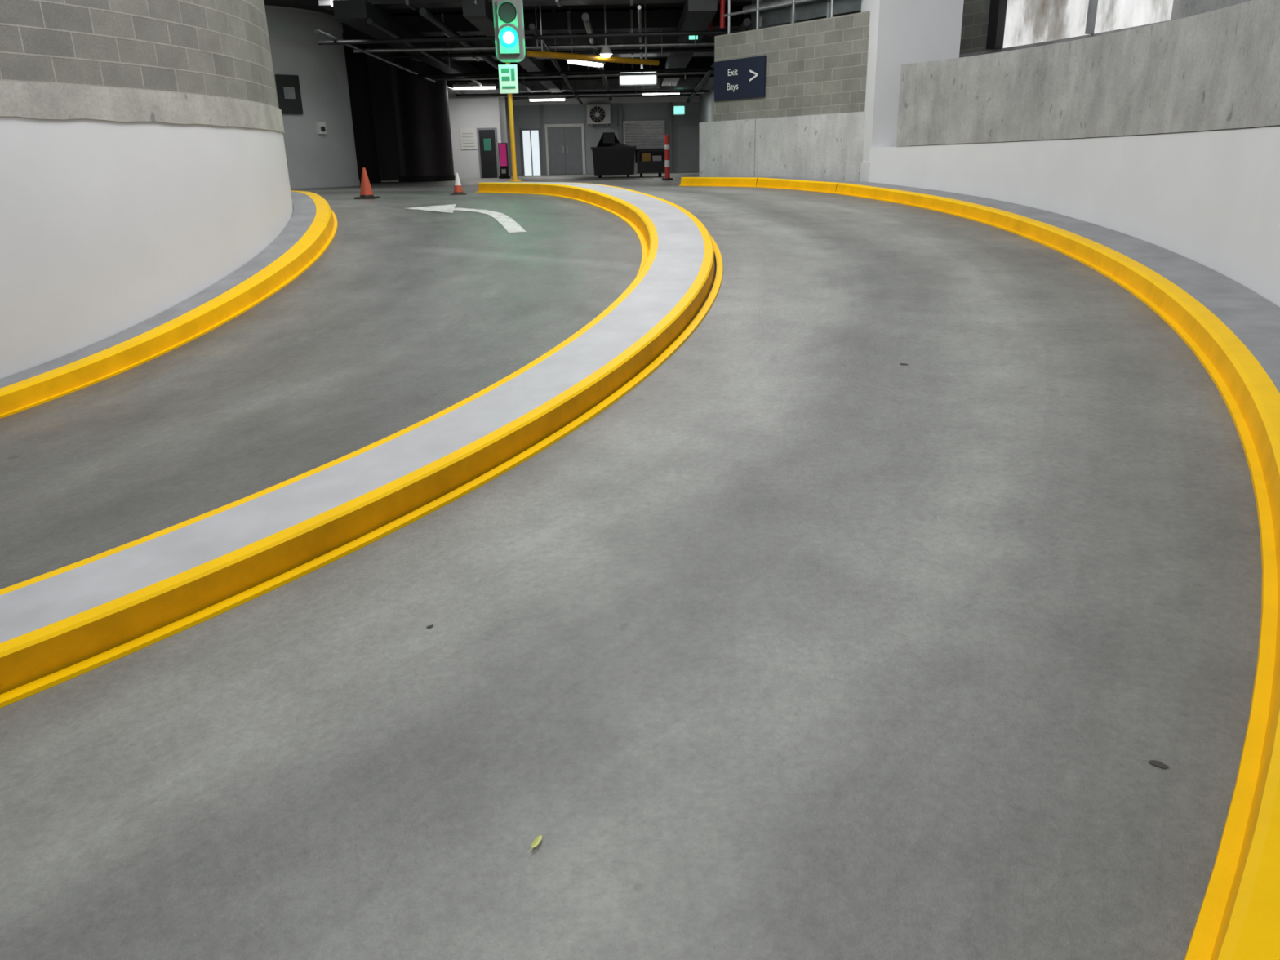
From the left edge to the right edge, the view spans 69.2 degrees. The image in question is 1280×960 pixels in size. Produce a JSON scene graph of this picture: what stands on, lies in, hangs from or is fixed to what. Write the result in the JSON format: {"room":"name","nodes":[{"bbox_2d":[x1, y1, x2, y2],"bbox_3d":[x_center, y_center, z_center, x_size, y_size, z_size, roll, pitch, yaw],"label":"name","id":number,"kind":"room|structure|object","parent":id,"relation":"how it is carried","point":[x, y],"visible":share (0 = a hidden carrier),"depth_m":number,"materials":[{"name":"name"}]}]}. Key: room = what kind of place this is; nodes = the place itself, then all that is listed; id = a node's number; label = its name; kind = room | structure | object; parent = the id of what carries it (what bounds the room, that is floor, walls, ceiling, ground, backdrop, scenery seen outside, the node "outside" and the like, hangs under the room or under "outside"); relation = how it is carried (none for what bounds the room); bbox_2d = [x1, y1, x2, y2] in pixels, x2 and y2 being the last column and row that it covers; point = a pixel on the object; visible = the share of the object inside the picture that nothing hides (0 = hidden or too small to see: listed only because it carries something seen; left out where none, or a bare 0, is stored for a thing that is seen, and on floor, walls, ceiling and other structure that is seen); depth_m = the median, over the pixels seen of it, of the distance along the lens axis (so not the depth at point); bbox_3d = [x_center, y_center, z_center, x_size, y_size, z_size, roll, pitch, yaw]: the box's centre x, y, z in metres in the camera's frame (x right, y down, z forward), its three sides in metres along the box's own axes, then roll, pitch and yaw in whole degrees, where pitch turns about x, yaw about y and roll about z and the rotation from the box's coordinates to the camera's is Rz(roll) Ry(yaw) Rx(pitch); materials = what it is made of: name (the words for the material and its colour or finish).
{"room":"parking garage","nodes":[
{"label":"parking garage","id":0,"kind":"room"},
{"bbox_2d":[0,0,293,378],"bbox_3d":[-9.224,-4.719,9.354,10.312,9.250,10.312,-1,19,0],"label":"wall","id":1,"kind":"structure","parent":0,"point":[143,158],"depth_m":8.00,"materials":[{"name":"white paint"}]},
{"bbox_2d":[264,4,359,189],"bbox_3d":[-9.694,-9.295,23.176,4.788,4.000,4.788,-1,19,0],"label":"wall","id":2,"kind":"structure","parent":0,"point":[314,160],"depth_m":22.00,"materials":[{"name":"grey paint"}]},
{"bbox_2d":[274,74,303,114],"bbox_3d":[-8.097,-8.894,21.422,0.445,0.838,0.402,-1,19,0],"label":"wall sign","id":3,"kind":"object","parent":2,"relation":"attached to","point":[288,89],"depth_m":21.37,"materials":[{"name":"black metal"}]},
{"bbox_2d":[315,121,326,133],"bbox_3d":[-7.603,-8.403,22.160,0.176,0.262,0.200,10,22,29],"label":"intercom","id":4,"kind":"object","parent":2,"relation":"attached to","point":[321,126],"visible":1,"depth_m":22.11,"materials":[{"name":"white plastic"}]},
{"bbox_2d":[367,62,399,181],"bbox_3d":[-13.888,-12.641,33.430,12.750,4.125,0.375,-1,19,0],"label":"wall","id":5,"kind":"structure","parent":0,"point":[379,76],"depth_m":33.20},
{"bbox_2d":[446,76,509,178],"bbox_3d":[-6.409,-13.718,35.823,2.250,3.925,2.000,-1,19,0],"label":"wall","id":6,"kind":"structure","parent":0,"point":[465,112],"depth_m":34.98,"materials":[{"name":"white paint"}]},
{"bbox_2d":[459,128,476,149],"bbox_3d":[-6.499,-12.914,35.139,0.588,0.750,0.038,-1,19,0],"label":"notice","id":7,"kind":"object","parent":6,"relation":"attached to","point":[468,135],"visible":1,"depth_m":35.13,"materials":[{"name":"white paper"}]},
{"bbox_2d":[476,127,499,177],"bbox_3d":[-5.770,-12.426,35.290,0.725,1.800,0.075,-1,19,0],"label":"door","id":8,"kind":"structure","parent":6,"relation":"in","point":[486,137],"depth_m":35.27,"materials":[{"name":"grey paint"}]},
{"bbox_2d":[263,0,751,99],"bbox_3d":[-5.301,-14.575,31.708,45.000,0.312,30.500,-1,19,0],"label":"ceiling","id":9,"kind":"structure","parent":0,"point":[349,33],"depth_m":22.06,"materials":[{"name":"black metal"}]},
{"bbox_2d":[453,82,496,89],"bbox_3d":[-5.792,-14.136,32.382,1.500,0.935,0.225,-3,19,-5],"label":"light","id":10,"kind":"object","parent":9,"relation":"hanging from","point":[456,86],"visible":0.77,"depth_m":32.43,"materials":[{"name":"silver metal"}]},
{"bbox_2d":[315,0,753,104],"bbox_3d":[-2.084,-13.172,29.501,9.380,1.043,24.376,-1,19,0],"label":"ceiling pipes","id":11,"kind":"object","parent":9,"relation":"hanging from","point":[704,73],"depth_m":23.96,"materials":[{"name":"black metal"}]},
{"bbox_2d":[528,96,565,101],"bbox_3d":[-3.832,-16.085,38.071,1.500,0.998,0.225,-1,19,0],"label":"light","id":12,"kind":"object","parent":9,"relation":"hanging from","point":[540,98],"visible":0.79,"depth_m":38.10,"materials":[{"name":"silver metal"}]},
{"bbox_2d":[565,8,604,66],"bbox_3d":[-1.348,-10.799,22.722,0.225,1.185,1.375,11,22,31],"label":"light","id":13,"kind":"object","parent":9,"relation":"hanging from","point":[595,64],"visible":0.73,"depth_m":22.79,"materials":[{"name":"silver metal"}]},
{"bbox_2d":[526,3,659,65],"bbox_3d":[-0.988,-10.040,20.672,3.763,1.312,0.124,-17,25,-39],"label":"bar","id":14,"kind":"object","parent":9,"relation":"hanging from","point":[541,54],"visible":0.85,"depth_m":20.71,"materials":[{"name":"yellow metal"}]},
{"bbox_2d":[599,4,612,57],"bbox_3d":[-0.770,-10.059,20.601,0.300,1.238,0.300,-1,19,0],"label":"light","id":15,"kind":"object","parent":9,"relation":"hanging from","point":[606,52],"visible":1,"depth_m":20.67,"materials":[{"name":"silver metal"}]},
{"bbox_2d":[618,56,657,86],"bbox_3d":[-0.071,-13.755,31.060,1.275,1.025,0.175,-1,19,0],"label":"light","id":16,"kind":"object","parent":9,"relation":"hanging from","point":[643,80],"visible":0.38,"depth_m":31.09,"materials":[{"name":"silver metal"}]},
{"bbox_2d":[641,85,680,94],"bbox_3d":[0.808,-15.373,35.705,1.500,0.998,0.225,-1,19,0],"label":"light","id":17,"kind":"object","parent":9,"relation":"hanging from","point":[645,86],"visible":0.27,"depth_m":35.78,"materials":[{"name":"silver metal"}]},
{"bbox_2d":[673,93,684,115],"bbox_3d":[1.652,-16.306,39.282,0.475,1.575,0.112,-1,19,0],"label":"exit sign","id":18,"kind":"object","parent":9,"relation":"hanging from","point":[677,110],"visible":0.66,"depth_m":39.43,"materials":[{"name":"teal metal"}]},
{"bbox_2d":[688,35,698,40],"bbox_3d":[1.232,-10.615,21.469,0.250,0.825,0.100,-1,19,0],"label":"exit sign","id":19,"kind":"object","parent":9,"relation":"hanging from","point":[690,37],"visible":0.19,"depth_m":21.54,"materials":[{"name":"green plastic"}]},
{"bbox_2d":[708,0,724,35],"bbox_3d":[1.490,-10.977,22.787,0.107,1.000,9.802,-2,19,-1],"label":"pipe","id":20,"kind":"object","parent":9,"relation":"hanging from","point":[722,2],"visible":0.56,"depth_m":18.27,"materials":[{"name":"red metal"}]},
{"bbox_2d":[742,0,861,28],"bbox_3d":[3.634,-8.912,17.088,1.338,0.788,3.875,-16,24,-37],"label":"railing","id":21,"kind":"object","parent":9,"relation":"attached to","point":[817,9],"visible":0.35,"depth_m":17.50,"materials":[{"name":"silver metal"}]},
{"bbox_2d":[505,88,699,175],"bbox_3d":[-5.327,-15.805,42.184,45.000,4.125,0.625,-1,19,0],"label":"wall","id":22,"kind":"structure","parent":0,"point":[682,130],"depth_m":41.96,"materials":[{"name":"grey paint"}]},
{"bbox_2d":[520,128,542,175],"bbox_3d":[-4.947,-14.956,42.344,0.875,2.000,0.125,-1,19,0],"label":"door","id":23,"kind":"structure","parent":22,"relation":"in","point":[530,138],"depth_m":42.31,"materials":[{"name":"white glass"}]},
{"bbox_2d":[544,123,586,174],"bbox_3d":[-3.411,-15.071,42.316,1.800,2.175,0.125,-1,19,0],"label":"door","id":24,"kind":"structure","parent":22,"relation":"in","point":[574,140],"depth_m":42.30,"materials":[{"name":"grey paint"}]},
{"bbox_2d":[586,104,610,127],"bbox_3d":[-1.843,-16.323,41.596,1.038,0.900,0.700,-1,19,0],"label":"air conditioner","id":25,"kind":"object","parent":22,"relation":"attached to","point":[596,113],"visible":1,"depth_m":41.30,"materials":[{"name":"white metal"}]},
{"bbox_2d":[622,120,664,149],"bbox_3d":[0.179,-15.568,42.126,1.875,1.375,0.138,-1,19,0],"label":"air vent","id":26,"kind":"object","parent":22,"relation":"in","point":[642,135],"visible":0.82,"depth_m":42.03,"materials":[{"name":"grey metal"}]},
{"bbox_2d":[0,171,1262,959],"bbox_3d":[-8.136,-11.539,39.063,132.361,2.223,89.375,-1,19,0],"label":"floor","id":27,"kind":"structure","parent":0,"point":[810,642],"depth_m":3.55,"materials":[{"name":"concrete"}]},
{"bbox_2d":[0,190,337,418],"bbox_3d":[-7.838,-2.278,11.184,8.037,2.083,11.298,-14,23,-33],"label":"kerb","id":28,"kind":"object","parent":27,"relation":"on","point":[312,227],"visible":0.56,"depth_m":8.37,"materials":[{"name":"yellow paint"}]},
{"bbox_2d":[0,182,723,707],"bbox_3d":[-2.110,-1.550,8.594,5.557,2.000,17.537,4,19,13],"label":"kerb","id":29,"kind":"object","parent":27,"relation":"on","point":[60,625],"visible":0.97,"depth_m":4.73,"materials":[{"name":"yellow paint"}]},
{"bbox_2d":[492,0,525,182],"bbox_3d":[-2.175,-6.673,15.855,0.500,3.001,0.374,-1,19,0],"label":"traffic light","id":30,"kind":"object","parent":29,"relation":"on","point":[508,20],"visible":1,"depth_m":15.58,"materials":[{"name":"yellow metal"}]},
{"bbox_2d":[343,44,381,183],"bbox_3d":[-9.357,-11.154,28.488,2.325,3.925,2.325,-1,19,0],"label":"round column","id":31,"kind":"structure","parent":27,"relation":"on","point":[357,67],"depth_m":28.01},
{"bbox_2d":[354,167,379,199],"bbox_3d":[-4.220,-4.561,14.264,0.305,0.453,0.305,-1,19,0],"label":"traffic cone","id":32,"kind":"object","parent":27,"relation":"on","point":[366,192],"visible":1,"depth_m":14.21,"materials":[{"name":"orange plastic"}]},
{"bbox_2d":[386,51,455,182],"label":"shutter door","id":33,"kind":"structure","parent":27,"relation":"on","point":[420,106],"depth_m":29.66,"materials":[{"name":"black metal"}]},
{"bbox_2d":[450,173,466,195],"bbox_3d":[-3.014,-4.897,15.346,0.231,0.343,0.231,-1,19,0],"label":"traffic cone","id":34,"kind":"object","parent":27,"relation":"on","point":[458,190],"visible":0.98,"depth_m":15.31,"materials":[{"name":"orange plastic"}]},
{"bbox_2d":[406,204,525,232],"bbox_3d":[-2.075,-3.436,12.141,2.427,0.264,0.824,17,26,42],"label":"turn arrow marking","id":35,"kind":"object","parent":27,"relation":"on","point":[508,223],"visible":1,"depth_m":12.43,"materials":[{"name":"white paint"}]},
{"bbox_2d":[497,142,511,178],"bbox_3d":[-4.861,-11.390,33.128,0.375,1.200,0.375,-1,19,0],"label":"ticket machine","id":36,"kind":"object","parent":27,"relation":"on","point":[502,147],"visible":1,"depth_m":32.99,"materials":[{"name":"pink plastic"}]},
{"bbox_2d":[528,835,542,852],"bbox_3d":[-0.288,1.006,2.565,0.019,0.007,0.070,5,20,18],"label":"leaf","id":37,"kind":"object","parent":27,"relation":"on","point":[538,839],"visible":1,"depth_m":2.57,"materials":[{"name":"yellow plant"}]},
{"bbox_2d":[591,132,665,177],"bbox_3d":[-0.348,-10.810,30.848,2.500,1.400,1.475,-1,19,0],"label":"dumpster","id":38,"kind":"object","parent":27,"relation":"on","point":[611,157],"visible":0.94,"depth_m":30.32,"materials":[{"name":"black plastic"}]},
{"bbox_2d":[662,134,672,180],"bbox_3d":[0.694,-8.201,23.622,0.272,1.088,0.272,-1,19,0],"label":"bollard","id":39,"kind":"object","parent":27,"relation":"on","point":[666,136],"visible":1,"depth_m":23.59,"materials":[{"name":"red plastic"}]},
{"bbox_2d":[426,363,1169,768],"bbox_3d":[0.063,0.077,4.564,3.611,0.405,4.080,-1,19,0],"label":"grime specks","id":40,"kind":"object","parent":27,"relation":"on","point":[1155,762],"visible":0.75,"depth_m":2.70,"materials":[{"name":"black"}]},
{"bbox_2d":[859,0,964,182],"bbox_3d":[4.409,-8.732,14.869,1.375,8.250,1.325,-1,19,0],"label":"column","id":41,"kind":"structure","parent":27,"relation":"on","point":[902,32],"depth_m":14.84,"materials":[{"name":"white paint"}]},
{"bbox_2d":[679,176,1279,959],"bbox_3d":[1.032,-1.137,7.207,7.140,1.992,23.862,4,20,16],"label":"kerb","id":42,"kind":"object","parent":27,"relation":"on","point":[1233,331],"visible":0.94,"depth_m":5.17,"materials":[{"name":"yellow paint"}]},
{"bbox_2d":[698,13,755,172],"bbox_3d":[2.941,-12.019,30.591,0.375,4.125,24.375,-1,19,0],"label":"wall","id":43,"kind":"structure","parent":0,"point":[706,103],"depth_m":37.00,"materials":[{"name":"grey paint"}]},
{"bbox_2d":[699,10,870,182],"bbox_3d":[2.696,-7.283,16.921,0.375,4.250,4.356,-16,24,-37],"label":"wall","id":44,"kind":"structure","parent":0,"point":[809,122],"depth_m":16.68,"materials":[{"name":"concrete"}]},
{"bbox_2d":[714,55,766,101],"bbox_3d":[1.880,-7.603,17.598,0.054,0.700,1.323,-16,24,-37],"label":"sign","id":45,"kind":"object","parent":44,"relation":"attached to","point":[744,77],"visible":1,"depth_m":17.55,"materials":[{"name":"blue metal"}]},
{"bbox_2d":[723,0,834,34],"bbox_3d":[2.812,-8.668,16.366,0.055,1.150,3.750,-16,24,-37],"label":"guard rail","id":46,"kind":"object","parent":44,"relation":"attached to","point":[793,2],"visible":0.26,"depth_m":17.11,"materials":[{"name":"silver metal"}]},
{"bbox_2d":[869,0,1279,307],"bbox_3d":[2.018,-1.105,5.657,4.814,4.359,21.264,7,20,22],"label":"wall","id":47,"kind":"structure","parent":0,"point":[1165,135],"depth_m":9.55,"materials":[{"name":"white paint"}]},
{"bbox_2d":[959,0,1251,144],"bbox_3d":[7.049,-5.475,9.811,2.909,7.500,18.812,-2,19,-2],"label":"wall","id":48,"kind":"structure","parent":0,"point":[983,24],"depth_m":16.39,"materials":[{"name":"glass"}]},
{"bbox_2d":[1002,0,1173,48],"bbox_3d":[7.117,-8.995,14.413,0.100,3.812,3.824,-8,20,-19],"label":"window","id":49,"kind":"structure","parent":48,"relation":"in","point":[1027,21],"depth_m":15.29,"materials":[{"name":"grey glass"}]}
]}

